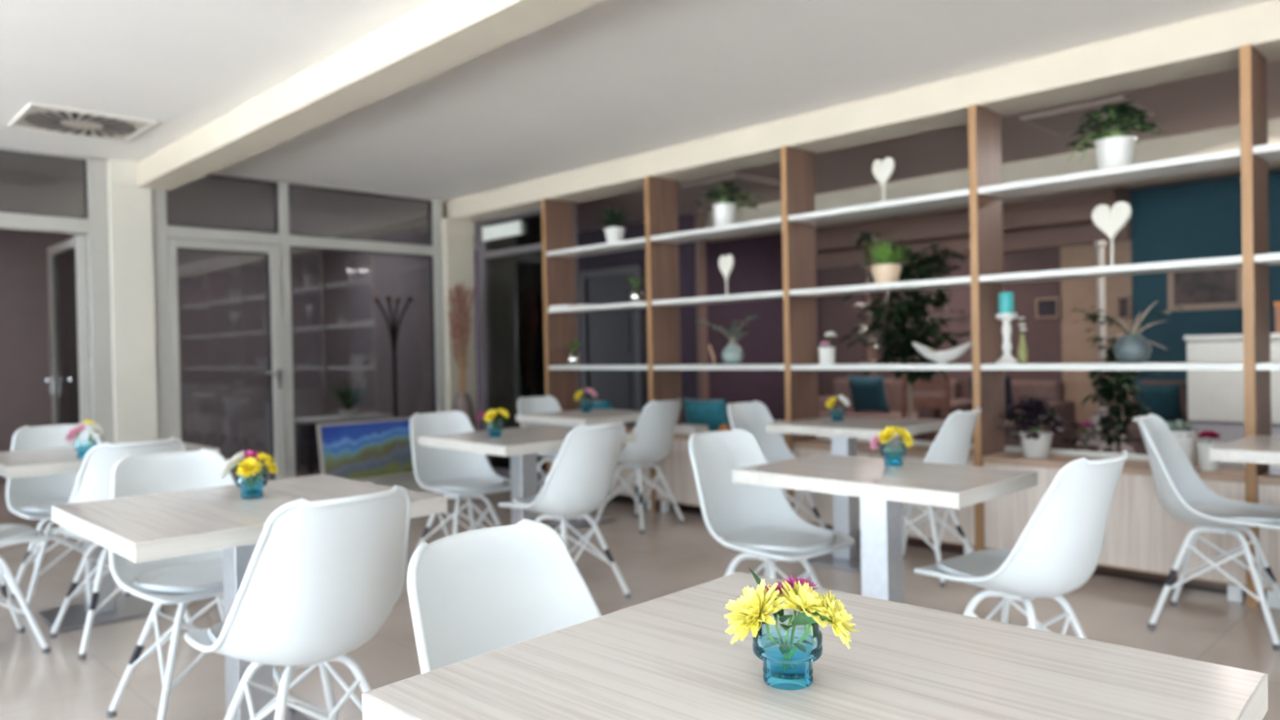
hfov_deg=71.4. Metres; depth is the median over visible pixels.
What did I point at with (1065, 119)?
ceiling panel
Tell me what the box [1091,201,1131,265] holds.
heart ornament
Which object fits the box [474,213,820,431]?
wall
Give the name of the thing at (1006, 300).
pillar candle
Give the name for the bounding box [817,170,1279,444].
wall
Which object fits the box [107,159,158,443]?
wall pillar
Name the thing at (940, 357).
bowl
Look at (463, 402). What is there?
floor vase
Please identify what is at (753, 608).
flower
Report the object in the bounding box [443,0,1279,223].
ceiling beam
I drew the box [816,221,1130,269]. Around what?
trim
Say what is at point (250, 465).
flower
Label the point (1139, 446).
sofa
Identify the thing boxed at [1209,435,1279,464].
cafe table
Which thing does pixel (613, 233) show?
potted plant
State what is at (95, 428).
flower
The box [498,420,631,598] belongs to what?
dining chair
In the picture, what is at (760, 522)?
dining chair
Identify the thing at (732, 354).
round vase
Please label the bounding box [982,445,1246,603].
base cabinet
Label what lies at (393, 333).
coat stand
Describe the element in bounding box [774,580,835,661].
flower
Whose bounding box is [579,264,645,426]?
door
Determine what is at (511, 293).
doorway
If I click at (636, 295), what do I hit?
vase
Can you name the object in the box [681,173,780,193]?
ceiling panel
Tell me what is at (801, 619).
leaf sprig
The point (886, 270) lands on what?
potted plant
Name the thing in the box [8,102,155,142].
ceiling vent
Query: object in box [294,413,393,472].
base cabinet
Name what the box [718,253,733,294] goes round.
heart ornament
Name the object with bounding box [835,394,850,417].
flower
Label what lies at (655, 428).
dining chair
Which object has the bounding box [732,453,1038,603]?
cafe table
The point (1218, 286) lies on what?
print
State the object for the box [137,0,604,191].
ceiling beam
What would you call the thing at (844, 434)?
cafe table
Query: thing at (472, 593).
dining chair
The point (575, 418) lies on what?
cafe table
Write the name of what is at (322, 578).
dining chair
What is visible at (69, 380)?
door
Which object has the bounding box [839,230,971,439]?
plant
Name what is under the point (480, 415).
flower
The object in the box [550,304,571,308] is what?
book
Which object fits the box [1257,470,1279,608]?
base cabinet
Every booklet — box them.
[674,430,708,434]
[675,423,707,429]
[675,427,708,431]
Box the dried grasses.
[444,280,475,393]
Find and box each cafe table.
[0,439,219,633]
[51,474,447,719]
[361,572,1267,719]
[417,425,636,524]
[515,408,642,529]
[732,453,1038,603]
[764,416,944,572]
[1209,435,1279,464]
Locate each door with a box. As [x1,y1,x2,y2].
[42,235,90,425]
[167,237,285,479]
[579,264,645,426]
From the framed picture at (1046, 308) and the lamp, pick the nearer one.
the lamp
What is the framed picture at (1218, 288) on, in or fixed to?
attached to the wall at (1197, 220)
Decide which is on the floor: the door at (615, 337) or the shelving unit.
the shelving unit
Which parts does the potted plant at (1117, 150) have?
pot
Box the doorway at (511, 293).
[477,202,581,485]
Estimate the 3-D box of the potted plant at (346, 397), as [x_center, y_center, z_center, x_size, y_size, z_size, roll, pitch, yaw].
[-3.075,0.372,9.499,0.554,0.451,0.488,-2,1,-44]
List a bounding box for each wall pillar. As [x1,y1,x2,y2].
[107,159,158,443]
[441,217,477,431]
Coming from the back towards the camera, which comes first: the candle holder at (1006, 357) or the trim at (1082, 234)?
the trim at (1082, 234)
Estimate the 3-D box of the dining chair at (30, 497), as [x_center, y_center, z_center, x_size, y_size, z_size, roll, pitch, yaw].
[-2.848,0.751,4.423,0.477,0.846,0.557,-2,1,-42]
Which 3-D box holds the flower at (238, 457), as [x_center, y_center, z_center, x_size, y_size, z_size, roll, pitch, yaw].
[-1.181,0.329,2.631,0.069,0.128,0.068,-2,1,-44]
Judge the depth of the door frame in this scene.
6.27 m
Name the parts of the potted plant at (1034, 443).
stem, pot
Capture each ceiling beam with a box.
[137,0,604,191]
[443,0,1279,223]
[705,118,1279,242]
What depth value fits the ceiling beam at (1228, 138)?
7.00 m
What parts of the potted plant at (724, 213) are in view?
pot, stem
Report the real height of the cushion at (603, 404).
0.264 m
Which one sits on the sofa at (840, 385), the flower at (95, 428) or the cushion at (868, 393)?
the cushion at (868, 393)
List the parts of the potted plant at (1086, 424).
stem, pot, stem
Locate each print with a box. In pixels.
[1038,299,1056,316]
[1119,297,1128,317]
[1174,268,1236,305]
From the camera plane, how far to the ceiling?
4.85 m
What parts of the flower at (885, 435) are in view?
stem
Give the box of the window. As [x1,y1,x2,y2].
[151,172,446,478]
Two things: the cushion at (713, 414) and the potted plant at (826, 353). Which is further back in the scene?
the cushion at (713, 414)
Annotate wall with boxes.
[0,229,326,484]
[322,211,478,431]
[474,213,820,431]
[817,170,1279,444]
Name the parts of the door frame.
glass pane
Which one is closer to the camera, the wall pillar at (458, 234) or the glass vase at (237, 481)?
the glass vase at (237, 481)
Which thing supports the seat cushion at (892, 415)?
on the sofa at (840, 385)
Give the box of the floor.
[0,459,1279,719]
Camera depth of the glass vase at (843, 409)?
4.96 m
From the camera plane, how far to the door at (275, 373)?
7.12 m
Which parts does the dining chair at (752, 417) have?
brace rod, brace rod, brace rod, brace rod, leg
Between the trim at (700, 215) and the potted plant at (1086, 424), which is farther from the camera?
the trim at (700, 215)
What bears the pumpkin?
on the base cabinet at (676, 468)
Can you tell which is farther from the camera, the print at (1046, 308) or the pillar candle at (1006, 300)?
the print at (1046, 308)
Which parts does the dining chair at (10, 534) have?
brace rod, brace rod, leg, brace rod, leg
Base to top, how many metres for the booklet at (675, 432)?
0.018 m
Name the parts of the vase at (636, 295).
blade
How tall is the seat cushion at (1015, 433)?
0.150 m
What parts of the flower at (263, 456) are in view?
stem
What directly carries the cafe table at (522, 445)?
on the floor
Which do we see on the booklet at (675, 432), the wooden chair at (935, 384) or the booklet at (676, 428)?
the booklet at (676, 428)
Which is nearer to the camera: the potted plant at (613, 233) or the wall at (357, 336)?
the potted plant at (613, 233)
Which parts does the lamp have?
post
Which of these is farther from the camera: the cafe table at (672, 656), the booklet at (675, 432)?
the booklet at (675, 432)
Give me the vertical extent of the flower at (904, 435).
0.122 m
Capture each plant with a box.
[325,375,370,416]
[600,201,631,242]
[692,181,765,226]
[816,330,838,364]
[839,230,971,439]
[857,237,916,283]
[995,395,1074,457]
[1054,421,1105,451]
[1065,100,1166,169]
[1080,333,1164,453]
[1166,419,1202,466]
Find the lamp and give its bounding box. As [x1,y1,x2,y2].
[1076,240,1134,453]
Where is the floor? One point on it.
(671, 556)
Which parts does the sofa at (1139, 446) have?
armrest, backrest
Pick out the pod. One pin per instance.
(709, 347)
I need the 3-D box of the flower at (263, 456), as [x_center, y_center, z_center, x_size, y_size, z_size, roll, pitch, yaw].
[-1.119,0.331,2.645,0.067,0.120,0.056,-1,1,22]
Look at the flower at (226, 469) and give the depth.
2.60 m
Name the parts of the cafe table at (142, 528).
plate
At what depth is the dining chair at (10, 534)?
3.56 m
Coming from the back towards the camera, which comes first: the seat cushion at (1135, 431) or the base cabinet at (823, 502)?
the seat cushion at (1135, 431)
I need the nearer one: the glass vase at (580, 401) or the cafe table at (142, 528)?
the cafe table at (142, 528)
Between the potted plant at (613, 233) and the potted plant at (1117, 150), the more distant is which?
the potted plant at (613, 233)
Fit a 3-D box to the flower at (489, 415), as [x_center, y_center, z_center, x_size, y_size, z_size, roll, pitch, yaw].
[-0.737,0.304,4.397,0.067,0.124,0.076,-2,1,-44]
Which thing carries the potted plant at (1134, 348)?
on the shelving unit
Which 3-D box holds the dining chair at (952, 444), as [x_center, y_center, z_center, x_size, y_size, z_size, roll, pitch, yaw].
[1.454,0.664,4.551,0.558,0.846,0.477,-1,1,43]
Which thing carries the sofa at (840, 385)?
on the floor
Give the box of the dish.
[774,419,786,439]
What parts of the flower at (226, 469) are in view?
stem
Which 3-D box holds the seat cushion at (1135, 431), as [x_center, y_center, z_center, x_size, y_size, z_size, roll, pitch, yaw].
[4.676,0.616,7.598,0.660,0.150,0.790,-2,1,-44]
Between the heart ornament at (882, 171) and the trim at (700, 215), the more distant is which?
the trim at (700, 215)
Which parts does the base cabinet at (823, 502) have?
back rail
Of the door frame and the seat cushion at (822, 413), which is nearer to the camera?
the door frame
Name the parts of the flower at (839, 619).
stem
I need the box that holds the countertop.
[1183,333,1279,340]
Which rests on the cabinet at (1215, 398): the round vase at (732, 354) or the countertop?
the countertop
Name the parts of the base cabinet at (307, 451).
leg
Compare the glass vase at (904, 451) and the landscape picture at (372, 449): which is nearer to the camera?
the glass vase at (904, 451)
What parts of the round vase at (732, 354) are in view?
stem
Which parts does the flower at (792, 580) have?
stem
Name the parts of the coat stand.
knob, arm, knob, arm, arm, knob, arm, knob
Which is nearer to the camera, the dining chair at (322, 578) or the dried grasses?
the dining chair at (322, 578)
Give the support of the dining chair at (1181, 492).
on the floor
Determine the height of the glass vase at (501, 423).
0.076 m
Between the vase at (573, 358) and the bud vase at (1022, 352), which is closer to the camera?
the bud vase at (1022, 352)
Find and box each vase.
[73,439,97,458]
[235,470,266,498]
[453,392,475,431]
[486,421,503,437]
[560,337,592,365]
[580,400,592,412]
[622,273,646,302]
[695,315,759,364]
[752,622,822,690]
[829,406,844,421]
[880,443,906,466]
[1017,316,1027,363]
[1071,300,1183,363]
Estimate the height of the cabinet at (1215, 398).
1.195 m
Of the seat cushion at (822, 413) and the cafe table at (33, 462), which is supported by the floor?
the cafe table at (33, 462)
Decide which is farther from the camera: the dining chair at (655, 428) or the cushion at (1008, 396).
the cushion at (1008, 396)
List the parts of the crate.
lid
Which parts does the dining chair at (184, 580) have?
leg, brace rod, brace rod, leg, brace rod, brace rod, brace rod, brace rod, leg, leg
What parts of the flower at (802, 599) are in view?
stem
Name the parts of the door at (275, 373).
handle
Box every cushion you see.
[581,400,613,409]
[683,397,730,431]
[818,409,880,417]
[847,375,889,413]
[859,411,917,419]
[967,375,1015,416]
[972,416,1022,437]
[1126,420,1186,442]
[1134,382,1184,422]
[1182,382,1190,422]
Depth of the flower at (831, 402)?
4.94 m
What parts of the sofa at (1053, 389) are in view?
armrest, backrest, armrest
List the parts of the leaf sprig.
stem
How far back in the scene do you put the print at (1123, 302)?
8.53 m
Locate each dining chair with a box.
[0,524,53,653]
[5,422,130,615]
[48,436,195,660]
[106,448,297,719]
[183,484,411,719]
[406,519,601,674]
[409,409,511,545]
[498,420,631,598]
[517,395,602,521]
[595,398,684,533]
[688,427,854,587]
[727,400,826,549]
[902,407,981,586]
[913,449,1128,639]
[1132,413,1279,650]
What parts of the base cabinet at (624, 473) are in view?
panel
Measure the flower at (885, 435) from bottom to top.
0.122 m
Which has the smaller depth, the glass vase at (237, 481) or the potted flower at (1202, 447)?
the glass vase at (237, 481)
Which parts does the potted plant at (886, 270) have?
pot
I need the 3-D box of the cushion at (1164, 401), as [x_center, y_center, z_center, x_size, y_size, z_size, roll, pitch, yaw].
[4.478,0.369,7.686,0.185,0.346,0.360,-2,1,-44]
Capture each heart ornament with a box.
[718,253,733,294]
[871,156,894,201]
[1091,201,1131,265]
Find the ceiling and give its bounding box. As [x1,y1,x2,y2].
[0,0,1279,249]
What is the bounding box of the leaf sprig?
[748,567,831,671]
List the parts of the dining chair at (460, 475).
leg, brace rod, brace rod, brace rod, brace rod, leg, leg, brace rod, brace rod, brace rod, brace rod, leg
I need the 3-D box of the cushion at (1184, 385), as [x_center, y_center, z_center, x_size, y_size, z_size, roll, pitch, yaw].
[4.737,0.366,7.422,0.185,0.346,0.360,-2,1,-44]
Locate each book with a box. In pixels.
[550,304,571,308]
[569,303,597,306]
[1268,464,1279,471]
[1268,470,1279,475]
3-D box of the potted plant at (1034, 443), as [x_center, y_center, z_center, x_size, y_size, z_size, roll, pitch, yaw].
[2.049,0.345,4.623,0.401,0.317,0.209,-1,1,-1]
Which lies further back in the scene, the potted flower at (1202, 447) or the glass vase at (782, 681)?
the potted flower at (1202, 447)
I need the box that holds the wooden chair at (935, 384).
[899,375,950,441]
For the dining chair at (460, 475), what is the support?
on the floor
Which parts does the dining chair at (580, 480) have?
leg, leg, leg, brace rod, brace rod, brace rod, brace rod, leg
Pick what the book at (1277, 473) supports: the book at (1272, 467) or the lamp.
the book at (1272, 467)
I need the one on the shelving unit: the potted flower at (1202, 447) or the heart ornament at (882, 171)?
the heart ornament at (882, 171)
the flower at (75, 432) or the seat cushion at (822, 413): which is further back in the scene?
the seat cushion at (822, 413)
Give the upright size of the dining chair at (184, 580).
0.846 m
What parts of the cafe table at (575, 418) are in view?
plate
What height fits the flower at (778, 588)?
0.105 m
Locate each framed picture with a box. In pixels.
[1035,297,1059,318]
[1117,296,1130,318]
[1167,266,1242,311]
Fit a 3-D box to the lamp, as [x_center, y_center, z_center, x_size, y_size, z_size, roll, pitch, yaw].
[3.393,0.077,6.540,0.400,1.900,0.400,-2,1,-44]
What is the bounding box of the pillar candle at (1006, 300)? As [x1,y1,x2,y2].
[998,291,1013,313]
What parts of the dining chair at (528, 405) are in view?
brace rod, leg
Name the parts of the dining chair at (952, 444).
brace rod, leg, brace rod, brace rod, brace rod, leg, brace rod, brace rod, brace rod, leg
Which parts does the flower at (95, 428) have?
stem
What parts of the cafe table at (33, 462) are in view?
plate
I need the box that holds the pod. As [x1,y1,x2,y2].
[708,342,715,364]
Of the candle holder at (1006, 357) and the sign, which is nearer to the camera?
the candle holder at (1006, 357)
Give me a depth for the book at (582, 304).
7.02 m
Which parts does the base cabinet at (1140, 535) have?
back rail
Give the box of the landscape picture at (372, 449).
[316,417,414,480]
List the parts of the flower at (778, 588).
stem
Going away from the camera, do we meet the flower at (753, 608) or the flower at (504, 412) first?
the flower at (753, 608)
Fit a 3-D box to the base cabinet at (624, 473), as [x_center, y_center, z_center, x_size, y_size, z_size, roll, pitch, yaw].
[-0.223,0.810,6.989,0.291,0.570,1.153,-2,1,-44]
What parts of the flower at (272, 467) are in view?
stem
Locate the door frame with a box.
[0,146,115,443]
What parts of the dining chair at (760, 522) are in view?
leg, brace rod, leg, leg, brace rod, brace rod, brace rod, leg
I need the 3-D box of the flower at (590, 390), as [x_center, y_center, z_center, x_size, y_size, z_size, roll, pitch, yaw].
[-0.331,0.264,6.112,0.096,0.155,0.085,-2,1,-44]
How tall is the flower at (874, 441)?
0.091 m
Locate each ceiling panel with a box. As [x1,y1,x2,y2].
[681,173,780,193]
[1019,94,1155,134]
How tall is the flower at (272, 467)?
0.095 m
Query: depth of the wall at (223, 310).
9.95 m
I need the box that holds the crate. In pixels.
[1273,302,1279,333]
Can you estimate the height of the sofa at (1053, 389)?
0.800 m
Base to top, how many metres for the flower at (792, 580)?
0.110 m
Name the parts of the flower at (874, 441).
stem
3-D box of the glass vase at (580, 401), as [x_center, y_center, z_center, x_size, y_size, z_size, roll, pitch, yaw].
[-0.368,0.319,6.115,0.085,0.076,0.085,-1,1,25]
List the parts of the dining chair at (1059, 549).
brace rod, leg, brace rod, leg, leg, brace rod, brace rod, brace rod, leg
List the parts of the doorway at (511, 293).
glass pane, glass pane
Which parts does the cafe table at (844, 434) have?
plate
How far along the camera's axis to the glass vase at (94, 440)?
3.81 m
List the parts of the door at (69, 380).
handle, glass pane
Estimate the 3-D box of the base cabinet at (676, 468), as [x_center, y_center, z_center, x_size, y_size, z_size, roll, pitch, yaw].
[0.621,0.802,6.129,0.291,0.570,1.167,-2,1,-44]
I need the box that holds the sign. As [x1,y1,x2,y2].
[482,220,522,240]
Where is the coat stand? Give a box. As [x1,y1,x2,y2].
[373,295,413,417]
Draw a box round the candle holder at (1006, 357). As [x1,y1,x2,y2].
[995,312,1018,364]
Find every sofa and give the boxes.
[818,377,969,440]
[940,379,1075,449]
[1106,379,1186,454]
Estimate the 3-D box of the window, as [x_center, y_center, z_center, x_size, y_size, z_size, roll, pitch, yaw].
[-2.708,-0.158,7.421,2.459,2.597,0.080,-2,1,-44]
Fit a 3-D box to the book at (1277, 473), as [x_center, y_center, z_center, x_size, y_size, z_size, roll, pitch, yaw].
[2.853,0.484,3.833,0.160,0.022,0.220,-2,1,-44]
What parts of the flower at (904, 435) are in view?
stem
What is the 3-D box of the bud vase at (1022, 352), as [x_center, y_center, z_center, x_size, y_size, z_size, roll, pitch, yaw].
[2.039,-0.108,4.755,0.060,0.249,0.059,-2,1,-44]
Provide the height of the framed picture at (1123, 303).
0.205 m
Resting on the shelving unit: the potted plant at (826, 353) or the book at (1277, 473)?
the potted plant at (826, 353)
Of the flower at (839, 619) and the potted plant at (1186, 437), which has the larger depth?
the potted plant at (1186, 437)
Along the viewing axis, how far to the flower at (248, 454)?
2.63 m
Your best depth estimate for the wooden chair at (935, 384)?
8.20 m
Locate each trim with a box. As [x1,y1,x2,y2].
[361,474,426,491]
[694,210,876,399]
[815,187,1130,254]
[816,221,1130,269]
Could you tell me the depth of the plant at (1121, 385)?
5.96 m
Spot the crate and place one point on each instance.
(1277, 307)
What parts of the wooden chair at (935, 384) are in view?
leg, backrest, leg, leg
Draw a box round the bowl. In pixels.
[911,341,972,364]
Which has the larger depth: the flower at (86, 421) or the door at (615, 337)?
the door at (615, 337)
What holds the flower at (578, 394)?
in the glass vase at (580, 401)
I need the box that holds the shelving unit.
[541,44,1279,608]
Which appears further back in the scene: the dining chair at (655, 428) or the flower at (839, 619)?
the dining chair at (655, 428)
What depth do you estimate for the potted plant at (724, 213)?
6.08 m
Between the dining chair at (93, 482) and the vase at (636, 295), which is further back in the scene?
the vase at (636, 295)
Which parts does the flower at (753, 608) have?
stem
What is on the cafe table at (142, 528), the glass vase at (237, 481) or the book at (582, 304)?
the glass vase at (237, 481)
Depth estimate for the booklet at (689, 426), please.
6.31 m
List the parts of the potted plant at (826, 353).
pot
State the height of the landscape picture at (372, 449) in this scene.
0.496 m
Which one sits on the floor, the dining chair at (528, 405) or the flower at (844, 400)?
the dining chair at (528, 405)
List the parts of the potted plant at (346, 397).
pot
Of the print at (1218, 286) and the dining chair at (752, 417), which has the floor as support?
the dining chair at (752, 417)
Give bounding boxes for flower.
[64,422,88,453]
[81,419,96,453]
[82,422,103,453]
[217,457,257,492]
[230,449,255,492]
[235,457,262,492]
[242,449,260,492]
[246,460,278,492]
[248,451,274,492]
[477,410,498,433]
[483,408,497,433]
[493,408,509,433]
[574,389,588,409]
[585,387,597,408]
[724,578,796,668]
[764,580,794,670]
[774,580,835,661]
[775,590,859,668]
[779,574,817,671]
[825,396,840,417]
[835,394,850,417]
[869,435,897,461]
[877,426,896,461]
[890,426,915,461]
[1195,430,1223,471]
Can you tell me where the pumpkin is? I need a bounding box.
[718,422,730,431]
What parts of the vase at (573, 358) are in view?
blade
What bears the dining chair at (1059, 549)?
on the floor
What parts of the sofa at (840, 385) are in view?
armrest, backrest, armrest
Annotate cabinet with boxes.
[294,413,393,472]
[551,426,650,509]
[655,431,786,511]
[791,435,975,554]
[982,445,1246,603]
[1183,333,1279,457]
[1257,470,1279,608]
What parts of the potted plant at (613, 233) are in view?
pot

